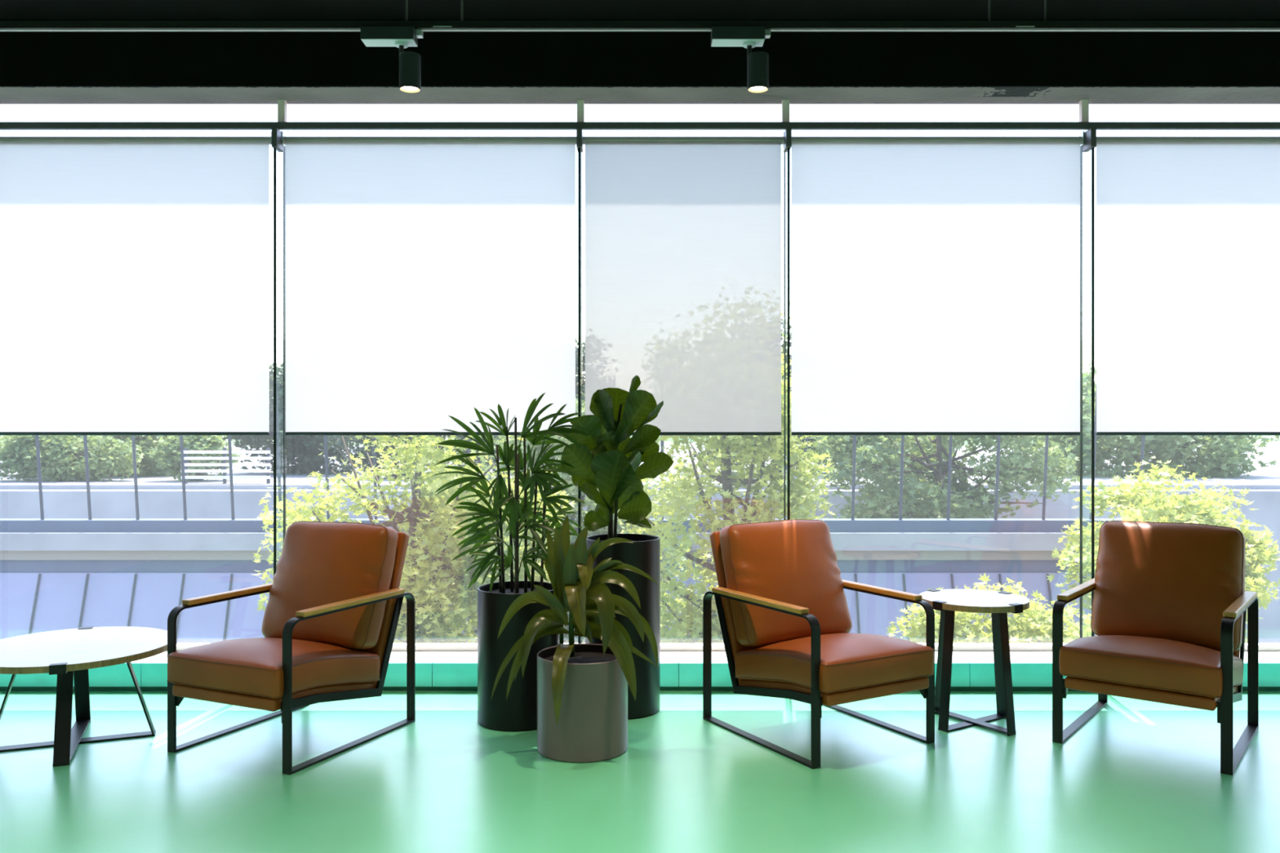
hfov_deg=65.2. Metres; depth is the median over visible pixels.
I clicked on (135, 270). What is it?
roller blind
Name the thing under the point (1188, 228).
roller blind
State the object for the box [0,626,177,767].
coffee table
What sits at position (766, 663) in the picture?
seat cushion
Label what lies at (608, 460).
fig
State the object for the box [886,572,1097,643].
leafy tree
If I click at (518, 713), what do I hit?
pot
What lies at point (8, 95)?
ceiling
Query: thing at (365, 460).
hedge
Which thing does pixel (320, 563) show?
cushion
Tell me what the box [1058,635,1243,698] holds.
seat cushion
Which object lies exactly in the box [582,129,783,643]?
window
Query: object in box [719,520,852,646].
cushion
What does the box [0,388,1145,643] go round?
building
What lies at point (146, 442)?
leafy tree
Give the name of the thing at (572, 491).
leafy tree
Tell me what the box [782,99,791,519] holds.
trim
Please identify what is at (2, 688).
trim
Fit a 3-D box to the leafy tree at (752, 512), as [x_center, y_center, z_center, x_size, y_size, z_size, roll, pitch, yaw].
[0.838,1.620,9.598,2.066,6.161,2.149,0,0,17]
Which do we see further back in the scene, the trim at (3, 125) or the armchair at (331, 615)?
the trim at (3, 125)
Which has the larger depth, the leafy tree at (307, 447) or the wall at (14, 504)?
the leafy tree at (307, 447)
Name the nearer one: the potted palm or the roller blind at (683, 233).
the potted palm
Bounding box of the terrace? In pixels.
[0,445,1279,489]
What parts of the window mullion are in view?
head post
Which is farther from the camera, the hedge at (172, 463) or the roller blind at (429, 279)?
the hedge at (172, 463)
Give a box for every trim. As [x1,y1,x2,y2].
[0,121,1279,129]
[0,684,1279,690]
[166,643,1279,651]
[271,99,287,576]
[576,99,584,643]
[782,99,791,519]
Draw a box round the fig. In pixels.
[560,375,674,719]
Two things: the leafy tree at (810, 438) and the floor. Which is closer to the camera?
the floor
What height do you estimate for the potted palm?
1.449 m
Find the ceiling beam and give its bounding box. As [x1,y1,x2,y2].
[0,18,1279,86]
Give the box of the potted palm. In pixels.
[431,392,591,731]
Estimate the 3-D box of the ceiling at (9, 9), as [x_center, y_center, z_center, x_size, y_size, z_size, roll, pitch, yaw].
[0.000,-2.095,0.385,9.500,0.150,9.170,0,0,0]
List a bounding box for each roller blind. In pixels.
[0,131,271,435]
[281,131,576,435]
[582,131,784,435]
[791,131,1084,435]
[1096,136,1279,435]
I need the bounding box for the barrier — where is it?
[181,447,270,483]
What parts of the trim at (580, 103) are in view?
head post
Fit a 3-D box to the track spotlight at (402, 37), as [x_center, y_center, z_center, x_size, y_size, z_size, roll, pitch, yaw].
[-0.927,-1.374,3.750,0.221,0.222,0.080,0,0,0]
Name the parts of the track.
suspension rod, suspension rod, track rail, suspension rod, suspension rod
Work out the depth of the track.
3.73 m
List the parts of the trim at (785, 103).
head post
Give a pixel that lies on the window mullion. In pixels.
(1091, 134)
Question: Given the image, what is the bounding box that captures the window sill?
[132,651,1279,662]
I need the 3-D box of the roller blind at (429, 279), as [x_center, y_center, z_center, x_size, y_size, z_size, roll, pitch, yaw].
[-1.077,-0.735,5.155,1.530,1.562,0.050,0,0,0]
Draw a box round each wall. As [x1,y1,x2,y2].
[0,489,1279,643]
[0,662,1279,686]
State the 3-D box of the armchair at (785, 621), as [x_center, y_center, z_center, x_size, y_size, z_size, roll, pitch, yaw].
[0.748,0.861,4.273,0.649,0.877,0.838,0,0,-30]
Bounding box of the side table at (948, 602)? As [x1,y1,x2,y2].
[919,589,1029,736]
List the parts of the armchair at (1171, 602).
armrest, frame, seat, panel, seat rail, frame, armrest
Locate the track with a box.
[0,0,1279,31]
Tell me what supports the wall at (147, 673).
on the floor
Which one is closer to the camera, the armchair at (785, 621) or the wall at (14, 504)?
the armchair at (785, 621)
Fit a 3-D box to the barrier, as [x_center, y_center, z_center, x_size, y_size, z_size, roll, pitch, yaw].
[-8.492,0.803,20.525,1.800,0.740,0.130,0,0,0]
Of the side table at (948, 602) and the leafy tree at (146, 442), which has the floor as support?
the side table at (948, 602)
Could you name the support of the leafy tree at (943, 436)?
on the terrace
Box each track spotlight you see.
[360,26,423,93]
[711,26,770,93]
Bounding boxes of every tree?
[0,435,149,481]
[2,435,191,476]
[221,362,363,475]
[250,435,575,643]
[447,386,691,643]
[498,335,585,461]
[618,302,835,643]
[674,318,840,474]
[807,435,1083,518]
[879,435,960,466]
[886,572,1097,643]
[1008,363,1279,479]
[1045,456,1279,643]
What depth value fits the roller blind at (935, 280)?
5.14 m
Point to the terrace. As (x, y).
(1268, 477)
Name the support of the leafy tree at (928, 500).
on the ground
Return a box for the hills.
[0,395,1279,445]
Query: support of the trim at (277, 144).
on the window sill
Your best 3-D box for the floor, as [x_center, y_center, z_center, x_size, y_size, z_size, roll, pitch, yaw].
[0.000,1.360,0.365,9.500,0.120,9.130,0,0,0]
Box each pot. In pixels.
[477,581,559,731]
[537,643,627,763]
[585,533,659,719]
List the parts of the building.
railing post, railing post, railing post, railing post, railing post, railing post, railing post, railing post, sloping panel, railing post, railing post, railing post, railing post, railing post, railing post, railing post, railing post, railing post, railing post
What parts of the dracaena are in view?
stem, stem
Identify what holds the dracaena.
on the floor
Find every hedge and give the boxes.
[147,435,241,481]
[319,435,551,479]
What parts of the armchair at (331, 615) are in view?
armrest, frame, seat, seat rail, frame, armrest, panel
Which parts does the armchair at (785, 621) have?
panel, armrest, frame, seat rail, seat, frame, armrest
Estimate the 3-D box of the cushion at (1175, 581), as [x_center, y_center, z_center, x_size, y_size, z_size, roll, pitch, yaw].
[2.303,0.684,4.369,0.576,0.517,0.296,0,0,38]
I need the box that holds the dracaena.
[490,515,658,763]
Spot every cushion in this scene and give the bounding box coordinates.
[167,637,379,698]
[261,521,398,648]
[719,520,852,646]
[735,633,933,693]
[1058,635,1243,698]
[1091,521,1244,651]
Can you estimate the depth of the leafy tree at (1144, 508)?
11.51 m
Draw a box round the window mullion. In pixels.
[1079,99,1096,637]
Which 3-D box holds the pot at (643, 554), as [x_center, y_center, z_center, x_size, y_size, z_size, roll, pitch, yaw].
[-0.080,0.905,4.600,0.344,0.789,0.344,0,0,0]
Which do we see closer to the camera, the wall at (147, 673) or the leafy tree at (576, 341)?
the wall at (147, 673)
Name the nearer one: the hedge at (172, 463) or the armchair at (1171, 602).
the armchair at (1171, 602)
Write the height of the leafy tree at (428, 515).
5.363 m
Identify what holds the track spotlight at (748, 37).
attached to the track
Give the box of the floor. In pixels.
[0,690,1279,852]
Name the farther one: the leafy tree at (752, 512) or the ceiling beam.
the leafy tree at (752, 512)
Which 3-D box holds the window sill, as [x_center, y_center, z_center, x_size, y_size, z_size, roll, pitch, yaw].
[0.000,1.292,5.105,9.500,0.257,0.330,0,0,0]
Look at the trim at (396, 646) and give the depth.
5.18 m
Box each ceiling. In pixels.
[0,0,1279,18]
[0,86,1279,104]
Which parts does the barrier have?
barrier post, barrier post, barrier post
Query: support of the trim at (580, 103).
on the window sill
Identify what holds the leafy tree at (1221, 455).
on the terrace
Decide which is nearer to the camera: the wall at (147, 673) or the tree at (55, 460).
the wall at (147, 673)
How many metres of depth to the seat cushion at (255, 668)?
3.91 m
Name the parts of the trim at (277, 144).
head post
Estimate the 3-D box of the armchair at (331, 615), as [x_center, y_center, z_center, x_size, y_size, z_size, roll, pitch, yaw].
[-1.442,0.861,4.199,0.649,0.877,0.838,0,0,25]
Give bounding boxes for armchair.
[166,521,415,775]
[702,519,934,768]
[1052,520,1258,775]

